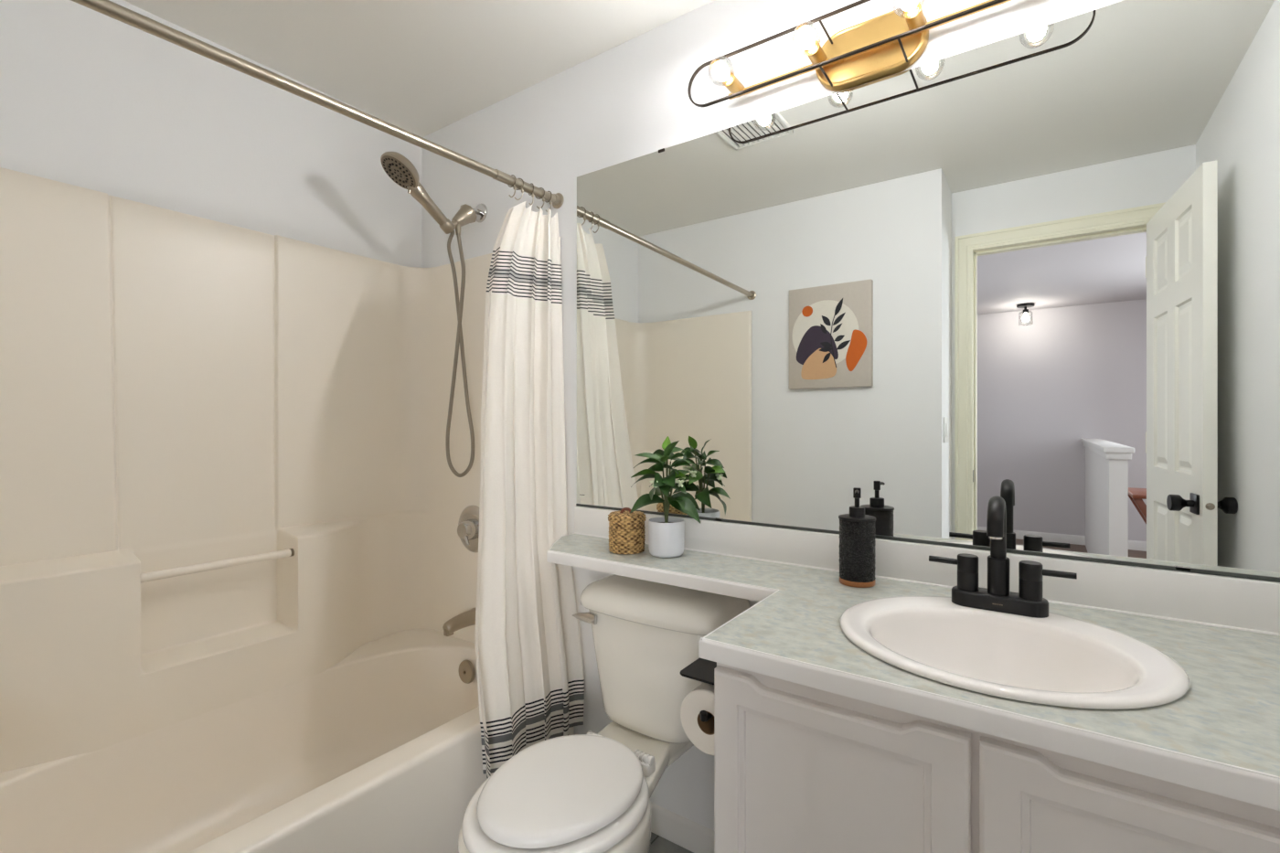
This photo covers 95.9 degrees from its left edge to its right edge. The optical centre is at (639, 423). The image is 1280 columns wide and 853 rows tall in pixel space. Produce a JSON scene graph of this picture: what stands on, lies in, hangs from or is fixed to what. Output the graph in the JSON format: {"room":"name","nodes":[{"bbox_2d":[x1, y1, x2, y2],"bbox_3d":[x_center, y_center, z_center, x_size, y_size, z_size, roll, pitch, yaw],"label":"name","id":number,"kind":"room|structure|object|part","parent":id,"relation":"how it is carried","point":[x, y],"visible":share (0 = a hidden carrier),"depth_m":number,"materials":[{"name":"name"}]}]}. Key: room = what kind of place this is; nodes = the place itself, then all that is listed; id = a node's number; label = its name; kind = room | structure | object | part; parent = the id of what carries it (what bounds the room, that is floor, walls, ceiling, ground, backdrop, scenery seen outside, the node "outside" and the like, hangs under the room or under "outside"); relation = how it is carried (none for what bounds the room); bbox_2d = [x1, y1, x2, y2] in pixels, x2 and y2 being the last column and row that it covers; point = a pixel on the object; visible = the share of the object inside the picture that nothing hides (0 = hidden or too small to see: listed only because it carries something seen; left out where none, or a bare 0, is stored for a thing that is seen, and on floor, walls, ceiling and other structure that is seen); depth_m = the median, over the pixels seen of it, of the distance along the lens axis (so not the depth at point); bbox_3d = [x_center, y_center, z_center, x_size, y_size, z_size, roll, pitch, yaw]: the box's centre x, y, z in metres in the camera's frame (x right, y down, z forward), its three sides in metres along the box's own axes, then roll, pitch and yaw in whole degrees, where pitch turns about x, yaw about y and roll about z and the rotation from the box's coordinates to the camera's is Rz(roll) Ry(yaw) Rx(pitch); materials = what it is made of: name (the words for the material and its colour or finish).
{"room":"bathroom","nodes":[
{"label":"bathroom","id":0,"kind":"room"},
{"bbox_2d":[0,0,421,267],"bbox_3d":[-1.469,0.017,1.587,0.100,2.345,2.120,0,0,35],"label":"wall","id":1,"kind":"structure","parent":0,"point":[90,99],"depth_m":1.70,"materials":[{"name":"white paint"}]},
{"bbox_2d":[122,0,714,137],"bbox_3d":[-0.384,-1.186,0.830,2.820,0.060,2.120,0,0,35],"label":"ceiling","id":2,"kind":"structure","parent":0,"point":[421,68],"depth_m":1.74,"materials":[{"name":"white paint"}]},
{"bbox_2d":[649,832,693,852],"bbox_3d":[-0.384,1.219,0.830,2.820,0.060,2.120,0,0,35],"label":"floor","id":3,"kind":"structure","parent":0,"point":[659,844],"depth_m":1.62,"materials":[{"name":"tile"}]},
{"bbox_2d":[0,167,574,852],"bbox_3d":[-0.982,0.287,1.472,0.828,1.800,1.529,0,0,35],"label":"shower","id":4,"kind":"object","parent":3,"relation":"on","point":[234,560],"visible":0.87,"depth_m":1.66,"materials":[{"name":"beige plastic"}]},
{"bbox_2d":[0,629,574,852],"bbox_3d":[-0.979,0.997,1.470,0.821,0.380,1.514,0,0,35],"label":"tub","id":5,"kind":"object","parent":4,"relation":"in","point":[377,747],"depth_m":1.53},
{"bbox_2d":[442,608,475,636],"bbox_3d":[-0.638,0.707,2.056,0.062,0.065,0.134,0,0,35],"label":"tub spout","id":6,"kind":"object","parent":4,"relation":"attached to","point":[467,618],"visible":0.86,"depth_m":2.03,"materials":[{"name":"silver metal"}]},
{"bbox_2d":[458,660,474,683],"bbox_3d":[-0.615,0.879,2.040,0.080,0.080,0.018,0,0,35],"label":"overflow plate","id":7,"kind":"object","parent":4,"relation":"attached to","point":[466,669],"visible":1,"depth_m":2.03,"materials":[{"name":"silver metal"}]},
{"bbox_2d":[457,505,479,552],"bbox_3d":[-0.626,0.387,2.093,0.172,0.172,0.059,0,0,35],"label":"shower valve","id":8,"kind":"object","parent":4,"relation":"attached to","point":[468,525],"visible":0.8,"depth_m":2.09,"materials":[{"name":"silver metal"}]},
{"bbox_3d":[-0.624,0.410,2.069,0.018,0.057,0.047,0,0,-45],"label":"lever","id":9,"kind":"part","parent":8,"relation":"part of","materials":[{"name":"silver metal"}]},
{"bbox_3d":[-0.628,0.387,2.091,0.076,0.076,0.043,0,0,35],"label":"handle","id":10,"kind":"part","parent":8,"relation":"part of","materials":[{"name":"silver metal"}]},
{"bbox_2d":[458,574,750,852],"bbox_3d":[-0.084,0.807,1.315,0.434,0.761,0.736,0,0,35],"label":"toilet","id":11,"kind":"object","parent":3,"relation":"on","point":[591,792],"visible":0.88,"depth_m":1.31,"materials":[{"name":"white ceramic"}]},
{"bbox_3d":[-0.169,0.767,1.177,0.348,0.020,0.394,0,0,35],"label":"seat","id":12,"kind":"part","parent":11,"relation":"part of","materials":[{"name":"white plastic"}]},
{"bbox_3d":[-0.160,0.740,1.189,0.304,0.026,0.370,0,0,35],"label":"lid","id":13,"kind":"part","parent":11,"relation":"part of","materials":[{"name":"white plastic"}]},
{"bbox_3d":[-0.139,0.509,1.536,0.082,0.027,0.044,0,0,35],"label":"flush lever","id":14,"kind":"part","parent":11,"relation":"part of","materials":[{"name":"silver metal"}]},
{"bbox_3d":[0.059,0.636,1.520,0.398,0.306,0.231,0,0,35],"label":"tank","id":15,"kind":"part","parent":11,"relation":"part of","materials":[{"name":"white ceramic"}]},
{"bbox_3d":[0.055,0.458,1.514,0.434,0.062,0.250,0,0,35],"label":"tank lid","id":16,"kind":"part","parent":11,"relation":"part of","materials":[{"name":"white ceramic"}]},
{"bbox_2d":[714,661,1279,852],"bbox_3d":[0.673,0.786,0.902,0.963,0.806,0.566,0,0,35],"label":"vanity cabinet","id":17,"kind":"object","parent":3,"relation":"on","point":[798,768],"visible":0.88,"depth_m":0.78,"materials":[{"name":"white paint"}]},
{"bbox_2d":[679,657,716,721],"bbox_3d":[0.158,0.526,1.115,0.126,0.102,0.150,0,0,35],"label":"toilet paper holder","id":18,"kind":"object","parent":17,"relation":"attached to","point":[702,670],"visible":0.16,"depth_m":1.10,"materials":[{"name":"black metal"}]},
{"bbox_2d":[680,682,714,756],"bbox_3d":[0.154,0.557,1.115,0.119,0.119,0.102,0,0,35],"label":"toilet paper roll","id":19,"kind":"object","parent":18,"relation":"hanging from","point":[700,733],"visible":0.37,"depth_m":1.09,"materials":[{"name":"white paper"}]},
{"bbox_3d":[0.162,0.478,1.121,0.125,0.004,0.136,0,0,35],"label":"shelf plate","id":20,"kind":"part","parent":18,"relation":"part of","materials":[{"name":"black metal"}]},
{"bbox_3d":[0.178,0.541,1.101,0.072,0.022,0.150,0,0,35],"label":"roller arm","id":21,"kind":"part","parent":18,"relation":"part of","materials":[{"name":"black metal"}]},
{"bbox_3d":[0.275,0.733,0.847,0.366,0.659,0.020,0,0,35],"label":"door","id":22,"kind":"part","parent":17,"relation":"part of","materials":[{"name":"white paint"}]},
{"bbox_2d":[546,506,1279,810],"bbox_3d":[0.348,0.324,1.121,1.752,0.117,0.581,0,0,35],"label":"countertop","id":23,"kind":"structure","parent":17,"relation":"on","point":[1221,737],"depth_m":0.96,"materials":[{"name":"grey stone"}]},
{"bbox_2d":[608,507,646,554],"bbox_3d":[-0.036,0.291,1.590,0.106,0.119,0.106,0,0,22],"label":"wicker basket","id":24,"kind":"object","parent":23,"relation":"on","point":[626,530],"visible":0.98,"depth_m":1.55,"materials":[{"name":"brown wicker"}]},
{"bbox_3d":[-0.037,0.241,1.590,0.038,0.020,0.009,0,0,2],"label":"loop handle","id":25,"kind":"part","parent":24,"relation":"part of","materials":[{"name":"brown wood"}]},
{"bbox_3d":[-0.036,0.258,1.590,0.106,0.022,0.106,0,0,35],"label":"lid","id":26,"kind":"part","parent":24,"relation":"part of","materials":[{"name":"brown wicker"}]},
{"bbox_2d":[629,436,700,557],"bbox_3d":[0.078,0.193,1.548,0.171,0.316,0.171,0,0,35],"label":"potted plant","id":27,"kind":"object","parent":23,"relation":"on","point":[666,535],"visible":1,"depth_m":1.52,"materials":[{"name":"green plant"}]},
{"bbox_3d":[0.070,0.304,1.540,0.098,0.093,0.098,0,0,35],"label":"pot","id":28,"kind":"part","parent":27,"relation":"part of","materials":[{"name":"white ceramic"}]},
{"bbox_3d":[0.105,0.157,1.505,0.022,0.018,0.022,0,0,35],"label":"flower","id":29,"kind":"part","parent":27,"relation":"part of","materials":[{"name":"white plant"}]},
{"bbox_2d":[838,487,875,587],"bbox_3d":[0.477,0.246,1.268,0.078,0.209,0.078,0,0,35],"label":"soap dispenser","id":30,"kind":"object","parent":23,"relation":"on","point":[857,529],"visible":1,"depth_m":1.24,"materials":[{"name":"black metal"}]},
{"bbox_2d":[838,519,875,582],"bbox_3d":[0.477,0.274,1.267,0.076,0.130,0.076,0,0,35],"label":"bottle","id":31,"kind":"object","parent":30,"relation":"attached to","point":[857,537],"depth_m":1.24,"materials":[{"name":"black plastic"}]},
{"bbox_2d":[928,495,1077,618],"bbox_3d":[0.644,0.236,1.041,0.231,0.211,0.121,0,0,35],"label":"sink faucet","id":32,"kind":"object","parent":23,"relation":"on","point":[1029,602],"visible":1,"depth_m":1.05,"materials":[{"name":"black metal"}]},
{"bbox_3d":[0.590,0.266,1.119,0.054,0.012,0.011,0,0,35],"label":"lever","id":33,"kind":"part","parent":32,"relation":"part of","materials":[{"name":"black metal"}]},
{"bbox_3d":[0.622,0.284,1.096,0.036,0.068,0.036,0,0,35],"label":"handle","id":34,"kind":"part","parent":32,"relation":"part of","materials":[{"name":"black metal"}]},
{"bbox_3d":[0.640,0.193,1.035,0.026,0.125,0.107,0,0,35],"label":"spout","id":35,"kind":"part","parent":32,"relation":"part of","materials":[{"name":"black metal"}]},
{"bbox_3d":[0.663,0.283,1.068,0.036,0.070,0.036,0,0,35],"label":"spout","id":36,"kind":"part","parent":32,"relation":"part of","materials":[{"name":"black metal"}]},
{"bbox_3d":[0.663,0.328,1.068,0.153,0.027,0.055,0,0,35],"label":"plate","id":37,"kind":"part","parent":32,"relation":"part of","materials":[{"name":"black metal"}]},
{"bbox_3d":[0.703,0.284,1.040,0.036,0.068,0.036,0,0,35],"label":"handle","id":38,"kind":"part","parent":32,"relation":"part of","materials":[{"name":"black metal"}]},
{"bbox_3d":[0.735,0.266,1.017,0.054,0.012,0.011,0,0,35],"label":"lever","id":39,"kind":"part","parent":32,"relation":"part of","materials":[{"name":"black metal"}]},
{"bbox_2d":[840,596,1190,709],"bbox_3d":[0.564,0.419,0.926,0.462,0.158,0.432,0,0,35],"label":"sink basin","id":40,"kind":"object","parent":23,"relation":"in","point":[1056,659],"visible":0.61,"depth_m":0.97,"materials":[{"name":"white ceramic"}]},
{"bbox_3d":[0.583,0.733,0.631,0.366,0.659,0.020,0,0,35],"label":"door","id":41,"kind":"part","parent":17,"relation":"part of","materials":[{"name":"white paint"}]},
{"bbox_2d":[421,0,1253,830],"bbox_3d":[0.203,0.017,1.639,2.582,2.345,0.100,0,0,35],"label":"wall","id":42,"kind":"structure","parent":0,"point":[629,101],"depth_m":1.73,"materials":[{"name":"white paint"}]},
{"bbox_2d":[70,0,564,208],"bbox_3d":[-0.704,-0.716,1.278,0.050,0.088,1.531,0,0,34],"label":"shower curtain rod","id":43,"kind":"object","parent":42,"relation":"attached to","point":[107,7],"visible":0.96,"depth_m":1.22,"materials":[{"name":"silver metal"}]},
{"bbox_2d":[507,174,516,197],"bbox_3d":[-0.387,-0.715,1.740,0.038,0.067,0.010,0,0,35],"label":"curtain hook","id":44,"kind":"object","parent":43,"relation":"hanging from","point":[514,186],"visible":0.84,"depth_m":1.73,"materials":[{"name":"silver metal"}]},
{"bbox_2d":[514,178,523,200],"bbox_3d":[-0.371,-0.715,1.762,0.038,0.067,0.010,0,0,15],"label":"curtain hook","id":45,"kind":"object","parent":43,"relation":"hanging from","point":[522,190],"visible":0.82,"depth_m":1.76,"materials":[{"name":"silver metal"}]},
{"bbox_2d":[474,201,584,778],"bbox_3d":[-0.344,0.123,1.686,0.194,1.617,0.400,0,0,35],"label":"shower curtain","id":46,"kind":"object","parent":43,"relation":"hanging from","point":[528,656],"visible":1,"depth_m":1.71,"materials":[{"name":"white fabric"}]},
{"bbox_2d":[528,182,534,205],"bbox_3d":[-0.342,-0.717,1.806,0.010,0.067,0.038,0,0,-38],"label":"curtain hook","id":47,"kind":"object","parent":43,"relation":"hanging from","point":[532,195],"visible":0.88,"depth_m":1.79,"materials":[{"name":"silver metal"}]},
{"bbox_2d":[535,187,544,208],"bbox_3d":[-0.319,-0.718,1.839,0.038,0.067,0.010,0,0,23],"label":"curtain hook","id":48,"kind":"object","parent":43,"relation":"hanging from","point":[542,197],"visible":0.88,"depth_m":1.83,"materials":[{"name":"silver metal"}]},
{"bbox_2d":[544,191,552,212],"bbox_3d":[-0.298,-0.719,1.869,0.038,0.067,0.010,0,0,44],"label":"curtain hook","id":49,"kind":"object","parent":43,"relation":"hanging from","point":[549,201],"visible":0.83,"depth_m":1.86,"materials":[{"name":"silver metal"}]},
{"bbox_2d":[380,151,487,477],"bbox_3d":[-0.686,-0.337,1.967,0.132,1.053,0.383,0,0,41],"label":"handheld shower","id":50,"kind":"object","parent":42,"relation":"attached to","point":[397,166],"visible":1,"depth_m":2.00,"materials":[{"name":"silver metal"}]},
{"bbox_2d":[455,224,460,234],"bbox_3d":[-0.643,-0.690,2.040,0.022,0.056,0.034,0,0,-17],"label":"outlet","id":51,"kind":"object","parent":50,"relation":"attached to","point":[457,226],"depth_m":2.03,"materials":[{"name":"silver metal"}]},
{"bbox_3d":[-0.607,-0.764,2.101,0.019,0.042,0.071,0,0,35],"label":"arm","id":52,"kind":"part","parent":50,"relation":"part of","materials":[{"name":"silver metal"}]},
{"bbox_2d":[650,801,714,852],"bbox_3d":[0.118,1.151,1.629,0.778,0.075,0.014,0,0,35],"label":"baseboard","id":53,"kind":"structure","parent":42,"relation":"attached to","point":[689,835],"depth_m":1.62,"materials":[{"name":"white paint"}]},
{"bbox_2d":[687,0,1012,106],"bbox_3d":[0.488,-0.861,1.274,0.836,0.132,0.170,0,0,35],"label":"vanity light","id":54,"kind":"object","parent":42,"relation":"attached to","point":[885,45],"visible":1,"depth_m":1.32,"materials":[{"name":"gold metal"}]},
{"bbox_2d":[707,55,744,97],"bbox_3d":[0.218,-0.861,1.441,0.063,0.063,0.135,0,0,35],"label":"bulb","id":55,"kind":"object","parent":54,"relation":"attached to","point":[721,71],"depth_m":1.43,"materials":[{"name":"clear glass"}]},
{"bbox_2d":[791,21,827,68],"bbox_3d":[0.392,-0.861,1.320,0.063,0.063,0.135,0,0,35],"label":"bulb","id":56,"kind":"object","parent":54,"relation":"attached to","point":[810,46],"depth_m":1.31,"materials":[{"name":"clear glass"}]},
{"bbox_3d":[0.429,-0.903,1.332,0.005,0.005,0.100,0,0,35],"label":"cage post","id":57,"kind":"part","parent":54,"relation":"part of","materials":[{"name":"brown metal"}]},
{"bbox_3d":[0.429,-0.802,1.332,0.005,0.005,0.100,0,0,35],"label":"cage post","id":58,"kind":"part","parent":54,"relation":"part of","materials":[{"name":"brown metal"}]},
{"bbox_3d":[0.530,-0.861,1.333,0.246,0.132,0.026,0,0,35],"label":"plate","id":59,"kind":"part","parent":54,"relation":"part of","materials":[{"name":"gold metal"}]},
{"bbox_3d":[0.564,-0.802,1.238,0.005,0.005,0.100,0,0,35],"label":"cage post","id":60,"kind":"part","parent":54,"relation":"part of","materials":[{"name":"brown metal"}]},
{"bbox_2d":[891,0,926,34],"bbox_3d":[0.565,-0.861,1.199,0.063,0.063,0.135,0,0,35],"label":"bulb","id":61,"kind":"object","parent":54,"relation":"attached to","point":[912,16],"depth_m":1.21,"materials":[{"name":"clear glass"}]},
{"bbox_2d":[574,506,1279,633],"bbox_3d":[0.511,0.309,1.351,1.746,0.085,0.018,0,0,35],"label":"backsplash","id":62,"kind":"structure","parent":42,"relation":"attached to","point":[1242,602],"depth_m":1.13,"materials":[{"name":"white laminate"}]},
{"bbox_2d":[576,0,1279,582],"bbox_3d":[0.512,-0.264,1.357,1.743,1.058,0.008,0,0,35],"label":"wall mirror","id":63,"kind":"object","parent":42,"relation":"attached to","point":[1038,270],"visible":0.98,"depth_m":1.22,"materials":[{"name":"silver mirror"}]}
]}

